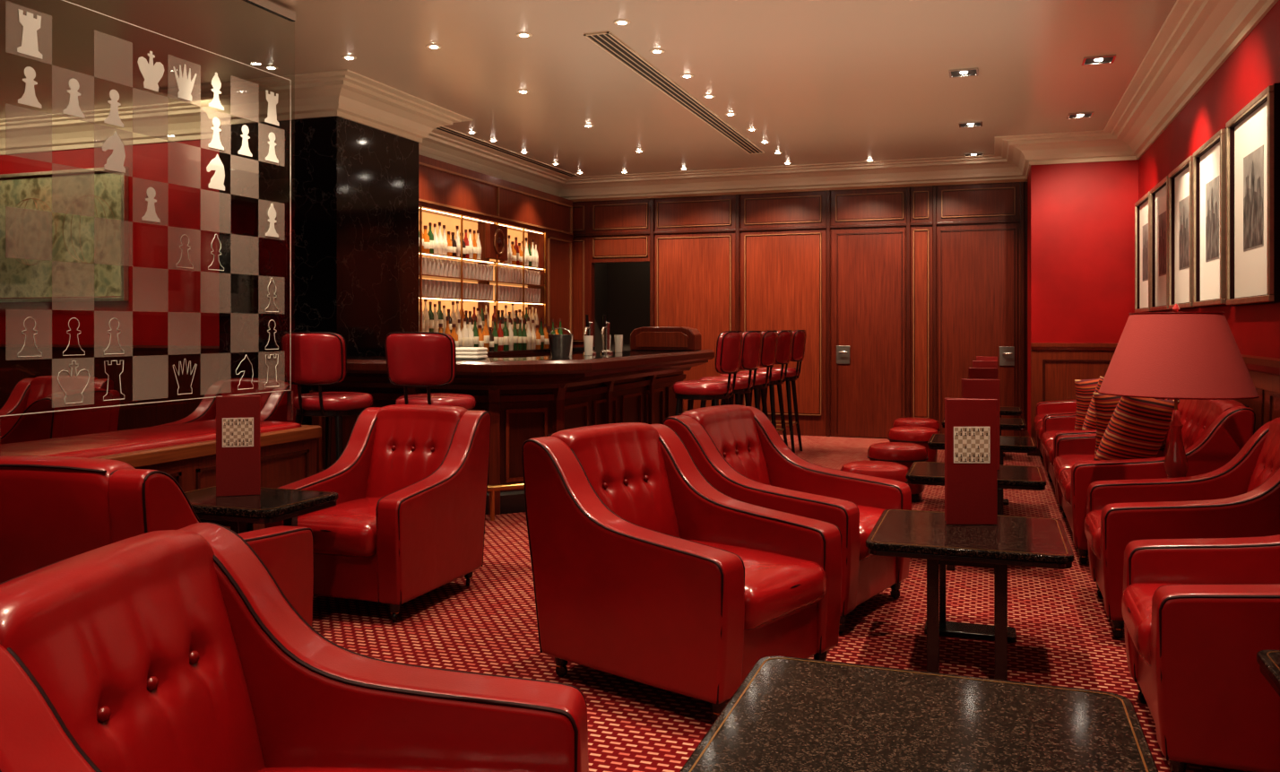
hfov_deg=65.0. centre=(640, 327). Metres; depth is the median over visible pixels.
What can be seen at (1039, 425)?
seat cushion
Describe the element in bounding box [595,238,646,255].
wall panel
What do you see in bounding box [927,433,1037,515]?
cocktail table
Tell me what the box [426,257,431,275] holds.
drinking glass
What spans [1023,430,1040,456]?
baseboard
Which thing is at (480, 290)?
drinking glass
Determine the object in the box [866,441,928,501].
ottoman
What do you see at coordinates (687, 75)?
recessed light
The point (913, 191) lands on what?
trim
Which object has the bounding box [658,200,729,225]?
panel
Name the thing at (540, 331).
bottle
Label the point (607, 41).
ceiling vent
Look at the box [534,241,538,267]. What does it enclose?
bottle
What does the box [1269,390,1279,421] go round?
trim
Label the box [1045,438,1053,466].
seat cushion
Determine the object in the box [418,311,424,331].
bottle
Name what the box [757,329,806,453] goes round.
bar stool
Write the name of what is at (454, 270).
drinking glass
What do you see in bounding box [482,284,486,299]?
drinking glass
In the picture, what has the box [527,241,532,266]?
bottle
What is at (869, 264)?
door
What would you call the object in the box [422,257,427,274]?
drinking glass
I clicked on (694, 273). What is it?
wall panel
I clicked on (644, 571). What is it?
armchair
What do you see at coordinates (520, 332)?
bottle
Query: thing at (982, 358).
menu
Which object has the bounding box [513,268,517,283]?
drinking glass
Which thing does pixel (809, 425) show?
wall
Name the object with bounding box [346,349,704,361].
countertop
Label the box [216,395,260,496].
menu
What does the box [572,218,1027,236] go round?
trim
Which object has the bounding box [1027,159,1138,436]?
wall
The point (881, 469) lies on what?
ottoman
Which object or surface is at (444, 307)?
bottle
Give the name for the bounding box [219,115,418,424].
wall pillar
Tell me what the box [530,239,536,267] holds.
bottle
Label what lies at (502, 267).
drinking glass
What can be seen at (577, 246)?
wall panel
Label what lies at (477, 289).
drinking glass
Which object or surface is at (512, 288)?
drinking glass
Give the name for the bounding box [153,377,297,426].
armchair
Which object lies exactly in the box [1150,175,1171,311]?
framed print
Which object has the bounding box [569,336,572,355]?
drinking glass
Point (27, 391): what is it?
armchair
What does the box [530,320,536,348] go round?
bottle
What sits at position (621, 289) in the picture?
wall
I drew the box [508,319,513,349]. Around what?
bottle
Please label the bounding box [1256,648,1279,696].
cocktail table
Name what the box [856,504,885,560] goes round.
seat cushion
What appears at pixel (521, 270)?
drinking glass
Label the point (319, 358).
bar stool
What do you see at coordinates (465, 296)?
drinking glass
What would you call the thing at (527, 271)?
drinking glass
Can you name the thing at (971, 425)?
menu
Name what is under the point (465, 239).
bottle
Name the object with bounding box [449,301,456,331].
bottle
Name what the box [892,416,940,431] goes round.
ottoman
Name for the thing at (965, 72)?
recessed light
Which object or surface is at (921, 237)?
panel
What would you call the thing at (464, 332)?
bottle
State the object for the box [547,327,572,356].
ice bucket
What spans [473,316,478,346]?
bottle
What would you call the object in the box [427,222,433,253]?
bottle
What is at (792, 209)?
wall panel
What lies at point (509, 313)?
bottle
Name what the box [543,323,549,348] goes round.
bottle
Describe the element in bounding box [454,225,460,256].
bottle
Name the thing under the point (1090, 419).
throw pillow
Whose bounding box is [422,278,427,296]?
drinking glass
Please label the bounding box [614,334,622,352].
drinking glass
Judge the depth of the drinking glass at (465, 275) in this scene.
9.59 m
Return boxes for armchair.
[0,375,114,437]
[0,388,121,444]
[0,455,313,626]
[0,522,588,771]
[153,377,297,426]
[264,404,491,622]
[521,422,841,722]
[662,404,911,632]
[1053,398,1255,563]
[1084,416,1279,638]
[1121,534,1279,771]
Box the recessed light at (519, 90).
[516,89,528,93]
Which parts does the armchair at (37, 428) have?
armrest, backrest, armrest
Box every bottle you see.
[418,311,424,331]
[422,232,423,251]
[423,224,430,252]
[423,298,429,331]
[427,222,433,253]
[428,301,433,331]
[432,223,438,253]
[432,303,438,332]
[436,301,443,332]
[437,222,442,254]
[438,323,442,332]
[441,224,447,255]
[442,305,447,332]
[444,316,450,335]
[446,231,452,255]
[447,309,452,332]
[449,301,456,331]
[450,232,457,256]
[450,323,458,346]
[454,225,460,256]
[455,300,460,332]
[456,319,462,346]
[459,232,466,257]
[459,300,465,328]
[461,318,468,346]
[463,229,469,258]
[464,310,468,328]
[467,311,473,329]
[467,319,474,346]
[468,228,473,258]
[471,306,477,328]
[472,230,477,259]
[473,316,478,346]
[475,229,481,259]
[476,307,482,332]
[477,324,484,346]
[479,304,484,330]
[482,314,489,351]
[484,302,489,331]
[488,327,493,350]
[491,305,498,331]
[492,319,498,350]
[497,310,501,328]
[497,320,503,350]
[500,310,504,329]
[502,318,509,350]
[503,304,509,328]
[507,234,511,263]
[508,311,512,328]
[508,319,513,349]
[510,241,516,264]
[510,302,515,328]
[512,318,518,349]
[513,236,518,264]
[514,310,519,332]
[518,242,522,265]
[518,309,522,330]
[518,320,523,349]
[520,241,526,265]
[522,320,527,349]
[524,237,528,266]
[524,306,528,328]
[526,317,531,348]
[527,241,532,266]
[527,306,532,330]
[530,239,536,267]
[530,303,536,329]
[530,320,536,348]
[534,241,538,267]
[534,305,538,331]
[535,325,541,348]
[538,318,544,348]
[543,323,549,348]
[551,319,555,334]
[557,318,562,334]
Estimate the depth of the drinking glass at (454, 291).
9.38 m
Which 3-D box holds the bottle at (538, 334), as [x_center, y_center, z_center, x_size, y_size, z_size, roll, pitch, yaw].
[-1.102,0.103,10.770,0.080,0.253,0.078,0,0,19]
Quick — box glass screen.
[0,0,295,456]
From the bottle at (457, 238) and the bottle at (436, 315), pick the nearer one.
the bottle at (436, 315)
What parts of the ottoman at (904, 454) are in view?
seat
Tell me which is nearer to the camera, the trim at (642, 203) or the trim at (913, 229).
the trim at (913, 229)
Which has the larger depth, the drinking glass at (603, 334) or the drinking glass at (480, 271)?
the drinking glass at (480, 271)
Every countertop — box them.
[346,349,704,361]
[486,345,594,355]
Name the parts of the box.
panel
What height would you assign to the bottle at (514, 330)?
0.322 m
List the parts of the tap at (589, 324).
spout, handle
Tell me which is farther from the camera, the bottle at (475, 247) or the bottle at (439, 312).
the bottle at (475, 247)
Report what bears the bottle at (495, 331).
on the countertop
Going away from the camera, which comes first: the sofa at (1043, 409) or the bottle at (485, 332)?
the sofa at (1043, 409)
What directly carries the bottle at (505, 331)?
on the countertop
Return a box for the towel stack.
[455,346,487,359]
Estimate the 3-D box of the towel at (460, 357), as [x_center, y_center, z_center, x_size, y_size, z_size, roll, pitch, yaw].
[-1.134,0.194,6.595,0.221,0.030,0.181,0,0,14]
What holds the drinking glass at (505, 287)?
on the bar cabinet
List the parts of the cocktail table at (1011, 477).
leg, leg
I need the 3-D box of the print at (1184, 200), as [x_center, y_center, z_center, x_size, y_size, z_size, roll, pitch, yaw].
[3.727,-0.640,6.875,0.003,0.480,0.380,0,0,19]
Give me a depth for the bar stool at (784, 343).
8.78 m
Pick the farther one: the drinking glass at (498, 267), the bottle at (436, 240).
the drinking glass at (498, 267)
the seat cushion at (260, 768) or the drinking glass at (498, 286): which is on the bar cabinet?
the drinking glass at (498, 286)
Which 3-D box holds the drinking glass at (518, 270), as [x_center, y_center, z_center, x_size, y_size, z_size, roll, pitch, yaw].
[-1.308,-0.543,10.666,0.068,0.156,0.066,0,0,19]
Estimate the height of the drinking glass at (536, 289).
0.156 m
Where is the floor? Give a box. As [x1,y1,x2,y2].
[311,434,1249,771]
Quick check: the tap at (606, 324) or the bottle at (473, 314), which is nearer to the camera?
the tap at (606, 324)
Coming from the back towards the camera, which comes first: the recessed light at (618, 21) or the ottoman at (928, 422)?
the ottoman at (928, 422)
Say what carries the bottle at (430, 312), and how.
on the bar cabinet
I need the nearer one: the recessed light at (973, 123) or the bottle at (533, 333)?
the recessed light at (973, 123)
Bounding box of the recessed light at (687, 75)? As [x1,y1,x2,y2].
[680,73,693,77]
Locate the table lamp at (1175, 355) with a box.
[1098,303,1259,477]
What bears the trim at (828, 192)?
attached to the wall at (809, 425)
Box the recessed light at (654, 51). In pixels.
[649,49,664,53]
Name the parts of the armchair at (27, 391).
armrest, backrest, armrest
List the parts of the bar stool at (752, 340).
leg, seat, leg, seat frame, leg, backrest, backrest trim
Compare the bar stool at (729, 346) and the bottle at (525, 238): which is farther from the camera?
the bottle at (525, 238)
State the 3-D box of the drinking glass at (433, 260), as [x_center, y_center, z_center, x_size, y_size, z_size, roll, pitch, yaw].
[-1.874,-0.543,9.050,0.068,0.156,0.066,0,0,19]
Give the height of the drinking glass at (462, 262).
0.156 m
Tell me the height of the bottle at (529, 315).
0.285 m
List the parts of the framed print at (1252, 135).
frame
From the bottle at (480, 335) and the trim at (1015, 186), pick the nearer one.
the bottle at (480, 335)
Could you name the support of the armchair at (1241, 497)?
on the floor
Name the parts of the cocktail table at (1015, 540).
leg, leg, rail, foot plate, leg, leg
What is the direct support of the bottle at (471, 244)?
on the bar cabinet
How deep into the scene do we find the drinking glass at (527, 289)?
10.85 m
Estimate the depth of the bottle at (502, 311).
10.39 m
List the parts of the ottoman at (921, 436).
seat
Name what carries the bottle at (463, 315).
on the bar cabinet
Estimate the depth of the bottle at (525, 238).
10.93 m
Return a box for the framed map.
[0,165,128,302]
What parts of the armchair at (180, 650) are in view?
armrest, backrest, armrest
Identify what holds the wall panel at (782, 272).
attached to the wall at (809, 425)
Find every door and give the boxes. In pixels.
[834,229,904,437]
[938,225,1017,436]
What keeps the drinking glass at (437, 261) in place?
on the bar cabinet
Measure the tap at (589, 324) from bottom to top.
0.301 m
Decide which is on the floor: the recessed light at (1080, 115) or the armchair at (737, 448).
the armchair at (737, 448)
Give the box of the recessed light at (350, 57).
[341,55,356,60]
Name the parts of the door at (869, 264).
plate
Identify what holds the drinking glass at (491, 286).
on the bar cabinet
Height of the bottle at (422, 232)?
0.284 m
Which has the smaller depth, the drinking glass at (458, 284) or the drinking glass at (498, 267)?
the drinking glass at (458, 284)
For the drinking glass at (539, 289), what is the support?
on the bar cabinet
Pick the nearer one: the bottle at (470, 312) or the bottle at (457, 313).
the bottle at (457, 313)
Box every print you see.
[1134,190,1152,312]
[1142,223,1148,281]
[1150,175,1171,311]
[1158,210,1166,276]
[1168,155,1198,310]
[1178,195,1189,269]
[1193,127,1228,307]
[1205,175,1219,261]
[1225,82,1279,306]
[1243,144,1263,251]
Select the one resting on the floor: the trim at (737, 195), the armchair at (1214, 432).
the armchair at (1214, 432)
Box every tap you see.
[583,314,596,354]
[600,314,613,353]
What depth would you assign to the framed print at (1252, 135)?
5.03 m
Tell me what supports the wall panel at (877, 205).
attached to the wall at (809, 425)
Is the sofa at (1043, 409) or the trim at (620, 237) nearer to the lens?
the sofa at (1043, 409)
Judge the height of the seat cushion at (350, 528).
0.189 m
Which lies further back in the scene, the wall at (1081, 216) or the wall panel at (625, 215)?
the wall panel at (625, 215)
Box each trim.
[0,0,1278,199]
[569,178,1027,201]
[572,205,584,230]
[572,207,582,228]
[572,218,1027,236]
[572,240,584,341]
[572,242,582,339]
[593,202,648,229]
[593,236,648,257]
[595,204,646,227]
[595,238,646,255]
[649,198,654,326]
[657,198,731,227]
[657,235,731,411]
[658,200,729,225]
[735,194,739,371]
[744,195,821,224]
[744,232,821,415]
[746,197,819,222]
[826,190,830,436]
[835,191,903,221]
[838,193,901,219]
[906,186,910,417]
[913,190,928,218]
[913,229,928,417]
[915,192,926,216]
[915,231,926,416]
[932,185,936,420]
[941,186,1015,217]
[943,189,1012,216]
[1020,181,1024,436]
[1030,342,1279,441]
[1042,359,1110,401]
[1254,387,1263,425]
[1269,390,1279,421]
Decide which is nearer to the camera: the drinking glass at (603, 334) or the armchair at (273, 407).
the armchair at (273, 407)
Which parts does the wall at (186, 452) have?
cap rail, panel moulding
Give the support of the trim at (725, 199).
attached to the wall at (809, 425)
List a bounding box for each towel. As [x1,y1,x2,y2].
[455,346,487,351]
[455,351,487,354]
[455,354,487,359]
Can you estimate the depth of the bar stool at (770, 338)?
8.16 m
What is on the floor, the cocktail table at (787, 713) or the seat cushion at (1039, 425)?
the cocktail table at (787, 713)
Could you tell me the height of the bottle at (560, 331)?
0.332 m
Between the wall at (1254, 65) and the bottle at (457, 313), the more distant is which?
the bottle at (457, 313)
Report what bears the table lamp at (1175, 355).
on the cocktail table
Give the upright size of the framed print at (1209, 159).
0.992 m
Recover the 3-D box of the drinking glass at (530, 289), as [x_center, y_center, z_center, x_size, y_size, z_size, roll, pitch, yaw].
[-1.210,-0.348,10.945,0.068,0.156,0.066,0,0,19]
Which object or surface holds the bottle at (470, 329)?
on the countertop
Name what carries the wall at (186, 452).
on the floor
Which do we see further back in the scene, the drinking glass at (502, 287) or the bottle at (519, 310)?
the bottle at (519, 310)
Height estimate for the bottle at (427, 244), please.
0.250 m
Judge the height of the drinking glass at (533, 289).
0.156 m
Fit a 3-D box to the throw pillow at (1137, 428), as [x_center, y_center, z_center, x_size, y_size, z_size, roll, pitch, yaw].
[2.688,0.565,5.437,0.491,0.474,0.212,0,0,-26]
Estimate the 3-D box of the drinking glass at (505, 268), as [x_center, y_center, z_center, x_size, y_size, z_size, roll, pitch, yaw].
[-1.406,-0.543,10.386,0.068,0.156,0.066,0,0,19]
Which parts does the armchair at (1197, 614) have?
leg, leg, armrest, armrest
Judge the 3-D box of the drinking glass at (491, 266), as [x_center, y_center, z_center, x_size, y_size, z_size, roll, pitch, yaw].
[-1.507,-0.543,10.098,0.068,0.156,0.066,0,0,19]
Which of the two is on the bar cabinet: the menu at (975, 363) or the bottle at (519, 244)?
the bottle at (519, 244)
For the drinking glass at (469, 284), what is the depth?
9.65 m
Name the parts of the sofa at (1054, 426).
armrest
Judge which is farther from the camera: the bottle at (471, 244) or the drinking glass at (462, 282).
the bottle at (471, 244)
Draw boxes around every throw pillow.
[1074,378,1099,430]
[1081,375,1104,430]
[1092,392,1165,455]
[1092,396,1179,460]
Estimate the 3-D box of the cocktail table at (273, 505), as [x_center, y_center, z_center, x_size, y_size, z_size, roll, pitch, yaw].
[-1.569,0.934,3.961,0.620,0.532,0.450,0,0,19]
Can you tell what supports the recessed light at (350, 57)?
in the ceiling
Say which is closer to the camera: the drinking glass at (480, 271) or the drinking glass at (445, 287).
the drinking glass at (445, 287)
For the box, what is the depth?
8.86 m
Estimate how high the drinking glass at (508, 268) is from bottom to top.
0.156 m
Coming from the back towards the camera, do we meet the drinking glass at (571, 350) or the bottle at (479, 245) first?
the bottle at (479, 245)
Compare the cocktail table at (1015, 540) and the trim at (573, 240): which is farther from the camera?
the trim at (573, 240)
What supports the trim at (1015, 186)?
attached to the wall at (809, 425)
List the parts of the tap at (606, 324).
handle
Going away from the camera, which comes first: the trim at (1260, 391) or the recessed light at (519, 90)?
the trim at (1260, 391)
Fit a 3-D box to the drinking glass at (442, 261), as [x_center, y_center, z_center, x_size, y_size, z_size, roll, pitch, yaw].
[-1.825,-0.543,9.190,0.068,0.156,0.066,0,0,19]
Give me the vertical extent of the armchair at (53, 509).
0.838 m
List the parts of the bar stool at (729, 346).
leg, leg, seat, seat frame, leg, backrest trim, leg, backrest, backrest trim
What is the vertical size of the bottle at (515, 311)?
0.241 m
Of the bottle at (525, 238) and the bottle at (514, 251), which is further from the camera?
the bottle at (525, 238)
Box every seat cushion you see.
[258,766,473,771]
[297,496,382,557]
[688,539,826,630]
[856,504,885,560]
[1033,414,1044,430]
[1036,420,1042,441]
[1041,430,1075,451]
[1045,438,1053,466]
[1053,454,1095,484]
[1059,467,1072,505]
[1084,510,1102,559]
[1121,582,1184,665]
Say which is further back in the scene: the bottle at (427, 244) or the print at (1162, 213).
the bottle at (427, 244)
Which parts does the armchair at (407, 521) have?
armrest, leg, backrest, armrest, leg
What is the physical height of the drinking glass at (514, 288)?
0.156 m
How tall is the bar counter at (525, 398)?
0.993 m
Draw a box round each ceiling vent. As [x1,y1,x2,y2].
[434,125,579,177]
[583,31,765,154]
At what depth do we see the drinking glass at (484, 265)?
9.93 m
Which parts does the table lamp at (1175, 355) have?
stem, shade trim, shade trim, lamp shade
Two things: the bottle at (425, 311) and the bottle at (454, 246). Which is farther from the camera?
the bottle at (454, 246)
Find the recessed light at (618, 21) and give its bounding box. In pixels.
[614,19,630,25]
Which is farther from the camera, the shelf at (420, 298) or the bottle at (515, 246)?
the bottle at (515, 246)
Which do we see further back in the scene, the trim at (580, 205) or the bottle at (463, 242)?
the trim at (580, 205)
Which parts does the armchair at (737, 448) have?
backrest, armrest, armrest, leg, leg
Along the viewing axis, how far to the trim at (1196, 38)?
8.26 m
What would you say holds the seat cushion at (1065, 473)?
on the armchair at (1214, 432)
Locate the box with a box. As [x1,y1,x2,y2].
[630,326,701,350]
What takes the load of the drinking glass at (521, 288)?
on the bar cabinet
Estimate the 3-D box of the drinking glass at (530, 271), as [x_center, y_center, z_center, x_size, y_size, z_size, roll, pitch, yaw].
[-1.210,-0.543,10.945,0.068,0.156,0.066,0,0,19]
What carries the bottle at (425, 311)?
on the bar cabinet
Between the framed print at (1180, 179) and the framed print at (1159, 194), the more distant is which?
the framed print at (1159, 194)
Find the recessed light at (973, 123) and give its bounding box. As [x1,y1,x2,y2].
[959,121,982,127]
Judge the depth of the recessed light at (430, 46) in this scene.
6.24 m
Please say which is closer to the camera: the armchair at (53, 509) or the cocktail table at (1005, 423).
the armchair at (53, 509)
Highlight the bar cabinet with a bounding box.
[418,154,594,357]
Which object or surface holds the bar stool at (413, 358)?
on the floor
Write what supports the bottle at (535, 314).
on the bar cabinet
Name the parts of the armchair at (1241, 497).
leg, armrest, armrest, backrest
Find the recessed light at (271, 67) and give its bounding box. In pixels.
[263,65,278,69]
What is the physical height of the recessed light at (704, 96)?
0.010 m
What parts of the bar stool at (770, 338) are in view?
leg, seat, leg, seat frame, leg, backrest, backrest trim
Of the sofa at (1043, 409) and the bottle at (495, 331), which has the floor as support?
the sofa at (1043, 409)
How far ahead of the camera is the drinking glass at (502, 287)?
10.29 m
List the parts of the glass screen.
support post, glass pane, support post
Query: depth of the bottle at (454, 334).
9.08 m
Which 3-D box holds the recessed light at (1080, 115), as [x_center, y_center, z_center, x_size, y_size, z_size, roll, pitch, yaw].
[3.626,-1.745,8.266,0.190,0.010,0.190,0,0,19]
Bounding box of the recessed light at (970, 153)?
[963,152,983,156]
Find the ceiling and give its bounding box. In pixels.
[0,0,1176,176]
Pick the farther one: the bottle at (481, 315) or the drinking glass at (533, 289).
the drinking glass at (533, 289)
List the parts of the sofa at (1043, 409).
armrest, armrest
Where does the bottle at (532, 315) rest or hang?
on the bar cabinet
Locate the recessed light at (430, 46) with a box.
[425,43,441,49]
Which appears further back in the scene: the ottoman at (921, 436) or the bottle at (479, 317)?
the bottle at (479, 317)
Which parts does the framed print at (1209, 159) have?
frame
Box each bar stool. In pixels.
[280,331,372,469]
[384,331,475,410]
[672,330,743,415]
[698,330,762,407]
[719,330,778,416]
[737,329,793,445]
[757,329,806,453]
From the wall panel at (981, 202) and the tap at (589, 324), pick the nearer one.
the tap at (589, 324)
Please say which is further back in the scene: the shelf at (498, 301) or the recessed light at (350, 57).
the shelf at (498, 301)
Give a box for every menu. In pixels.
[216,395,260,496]
[944,397,997,524]
[961,378,999,469]
[968,367,998,379]
[972,360,996,367]
[976,356,997,367]
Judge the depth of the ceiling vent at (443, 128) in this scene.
9.91 m
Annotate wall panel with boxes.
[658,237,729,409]
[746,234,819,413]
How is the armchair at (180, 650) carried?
on the floor
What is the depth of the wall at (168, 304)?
8.29 m
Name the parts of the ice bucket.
handle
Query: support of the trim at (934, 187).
attached to the wall at (809, 425)
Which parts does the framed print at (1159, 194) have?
frame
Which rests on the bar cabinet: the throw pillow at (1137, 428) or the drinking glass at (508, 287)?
the drinking glass at (508, 287)
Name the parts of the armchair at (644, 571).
leg, backrest, armrest, leg, armrest, leg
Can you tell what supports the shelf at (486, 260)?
attached to the bar cabinet
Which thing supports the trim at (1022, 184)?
attached to the wall at (809, 425)
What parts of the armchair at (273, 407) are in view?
armrest, backrest, armrest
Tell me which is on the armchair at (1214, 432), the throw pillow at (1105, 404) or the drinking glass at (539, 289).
the throw pillow at (1105, 404)
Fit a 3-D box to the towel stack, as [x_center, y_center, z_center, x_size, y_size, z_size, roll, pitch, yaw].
[-1.134,0.170,6.595,0.221,0.078,0.181,0,0,14]
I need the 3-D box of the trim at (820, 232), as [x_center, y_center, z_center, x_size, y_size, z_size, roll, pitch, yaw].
[1.588,-0.035,11.191,0.860,2.010,0.026,0,0,19]
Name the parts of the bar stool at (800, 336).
seat, leg, seat frame, leg, backrest, backrest trim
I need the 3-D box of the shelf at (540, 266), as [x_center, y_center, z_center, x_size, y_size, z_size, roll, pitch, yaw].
[-1.346,-0.655,10.739,0.220,0.010,1.120,0,0,19]
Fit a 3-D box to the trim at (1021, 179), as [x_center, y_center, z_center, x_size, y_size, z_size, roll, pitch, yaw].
[1.493,-1.515,11.222,5.300,0.030,0.030,0,0,19]
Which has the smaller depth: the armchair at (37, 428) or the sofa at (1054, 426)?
the armchair at (37, 428)
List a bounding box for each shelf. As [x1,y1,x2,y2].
[418,251,495,263]
[418,273,495,282]
[418,295,495,301]
[489,261,544,269]
[489,281,544,286]
[493,300,544,303]
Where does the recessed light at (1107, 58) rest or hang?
in the ceiling
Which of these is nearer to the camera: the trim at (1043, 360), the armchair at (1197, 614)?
the armchair at (1197, 614)
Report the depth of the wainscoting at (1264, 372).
9.26 m
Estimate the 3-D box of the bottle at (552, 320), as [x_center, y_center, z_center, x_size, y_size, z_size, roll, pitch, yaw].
[-0.967,0.068,11.156,0.070,0.324,0.068,0,0,19]
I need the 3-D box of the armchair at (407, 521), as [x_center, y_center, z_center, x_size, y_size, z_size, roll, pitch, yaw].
[-1.152,0.785,4.487,0.664,0.829,0.818,0,0,19]
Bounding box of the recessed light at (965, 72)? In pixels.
[948,67,978,77]
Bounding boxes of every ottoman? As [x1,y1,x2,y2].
[840,460,908,484]
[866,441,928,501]
[887,425,939,461]
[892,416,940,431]
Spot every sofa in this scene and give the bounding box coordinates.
[1033,399,1076,477]
[1041,398,1172,510]
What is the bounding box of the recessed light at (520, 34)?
[516,32,531,37]
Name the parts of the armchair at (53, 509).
backrest, armrest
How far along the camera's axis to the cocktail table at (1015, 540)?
3.45 m
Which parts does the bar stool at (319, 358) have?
leg, backrest trim, backrest, leg, seat frame, seat, backrest trim, leg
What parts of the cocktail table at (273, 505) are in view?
rail, leg, leg, leg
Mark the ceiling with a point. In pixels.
(820, 82)
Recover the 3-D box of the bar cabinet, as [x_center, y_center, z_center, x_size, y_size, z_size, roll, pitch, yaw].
[-1.412,-0.155,10.189,0.500,2.710,3.860,0,0,19]
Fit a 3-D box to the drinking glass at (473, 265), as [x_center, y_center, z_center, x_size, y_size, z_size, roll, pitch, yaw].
[-1.630,-0.543,9.748,0.068,0.156,0.066,0,0,19]
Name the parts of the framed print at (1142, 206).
frame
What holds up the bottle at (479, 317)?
on the bar cabinet
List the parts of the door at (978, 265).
plate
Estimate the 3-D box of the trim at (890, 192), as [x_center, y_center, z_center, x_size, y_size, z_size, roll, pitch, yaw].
[2.485,-1.305,10.877,0.720,0.290,0.026,0,0,19]
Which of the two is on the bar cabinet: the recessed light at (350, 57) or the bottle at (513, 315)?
the bottle at (513, 315)
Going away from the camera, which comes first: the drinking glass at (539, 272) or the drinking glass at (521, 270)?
the drinking glass at (521, 270)
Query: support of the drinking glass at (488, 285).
on the bar cabinet
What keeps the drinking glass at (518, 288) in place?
on the bar cabinet
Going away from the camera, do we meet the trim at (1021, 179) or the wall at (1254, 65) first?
the wall at (1254, 65)
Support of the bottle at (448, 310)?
on the bar cabinet
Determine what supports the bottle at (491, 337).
on the countertop
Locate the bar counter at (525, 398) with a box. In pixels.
[309,349,714,520]
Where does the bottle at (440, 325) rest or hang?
on the countertop
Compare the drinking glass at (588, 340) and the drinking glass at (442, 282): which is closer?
the drinking glass at (588, 340)
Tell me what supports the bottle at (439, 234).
on the bar cabinet
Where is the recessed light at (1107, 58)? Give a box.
[1081,54,1115,65]
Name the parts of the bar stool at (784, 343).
leg, seat, leg, seat frame, leg, backrest, backrest trim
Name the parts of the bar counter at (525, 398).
panel moulding, dado rail, panel, foot rail, panel moulding, panel moulding, panel moulding, panel moulding, panel moulding, panel moulding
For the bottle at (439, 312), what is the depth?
9.21 m
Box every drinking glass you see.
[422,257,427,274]
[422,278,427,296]
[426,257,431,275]
[426,279,431,296]
[431,258,435,275]
[431,279,435,296]
[435,258,440,276]
[435,279,440,297]
[439,259,444,276]
[439,280,444,297]
[443,259,448,276]
[443,280,448,297]
[448,259,452,276]
[448,281,452,297]
[451,260,456,276]
[451,281,456,298]
[455,281,460,298]
[456,260,460,277]
[459,261,464,277]
[459,282,464,298]
[463,261,467,278]
[463,282,467,298]
[467,262,472,278]
[467,283,472,299]
[471,262,475,278]
[471,283,475,299]
[475,263,479,279]
[475,283,479,299]
[478,263,483,279]
[478,284,483,299]
[482,264,486,279]
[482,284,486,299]
[485,264,490,280]
[485,284,490,300]
[489,265,493,280]
[489,285,493,300]
[493,266,501,281]
[493,285,501,300]
[500,266,503,281]
[500,285,503,301]
[503,267,507,282]
[503,285,507,301]
[506,267,510,282]
[506,285,510,301]
[510,268,513,282]
[510,286,513,301]
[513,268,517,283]
[513,286,517,301]
[516,268,519,283]
[516,286,519,301]
[518,286,522,302]
[519,268,522,283]
[525,269,528,284]
[525,287,528,302]
[528,269,532,284]
[528,287,532,302]
[531,270,535,284]
[531,288,535,302]
[534,270,537,285]
[534,288,537,302]
[536,270,540,285]
[536,288,540,302]
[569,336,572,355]
[583,335,593,354]
[601,334,611,350]
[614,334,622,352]
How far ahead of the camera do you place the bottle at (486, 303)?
10.07 m
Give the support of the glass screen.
on the wall at (186, 452)
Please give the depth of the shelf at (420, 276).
9.45 m
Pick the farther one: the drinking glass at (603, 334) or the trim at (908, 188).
the trim at (908, 188)
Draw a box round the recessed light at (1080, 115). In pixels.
[1066,111,1094,119]
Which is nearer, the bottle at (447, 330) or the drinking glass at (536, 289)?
the bottle at (447, 330)
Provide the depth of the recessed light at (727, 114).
8.22 m
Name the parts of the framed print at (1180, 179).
frame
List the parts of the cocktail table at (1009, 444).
leg, foot plate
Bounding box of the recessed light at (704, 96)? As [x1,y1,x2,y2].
[702,95,715,97]
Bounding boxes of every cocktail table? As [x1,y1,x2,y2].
[184,485,338,533]
[679,655,1158,771]
[865,509,1073,680]
[905,461,1046,570]
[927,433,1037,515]
[941,416,1026,435]
[999,406,1022,457]
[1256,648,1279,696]
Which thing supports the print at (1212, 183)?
attached to the framed print at (1209, 159)
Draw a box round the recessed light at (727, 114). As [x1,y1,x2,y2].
[725,112,735,115]
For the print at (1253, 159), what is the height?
0.490 m
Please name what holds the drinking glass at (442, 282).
on the bar cabinet
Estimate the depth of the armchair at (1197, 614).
2.57 m
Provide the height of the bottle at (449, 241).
0.236 m
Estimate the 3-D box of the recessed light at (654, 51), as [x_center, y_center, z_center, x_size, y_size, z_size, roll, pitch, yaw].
[0.109,-1.745,6.362,0.096,0.010,0.096,0,0,19]
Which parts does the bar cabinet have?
panel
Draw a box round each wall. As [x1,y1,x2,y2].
[0,138,219,345]
[0,419,321,529]
[572,181,1027,438]
[594,261,649,352]
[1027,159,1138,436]
[1138,0,1279,358]
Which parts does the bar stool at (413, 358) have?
backrest trim, backrest, seat, backrest trim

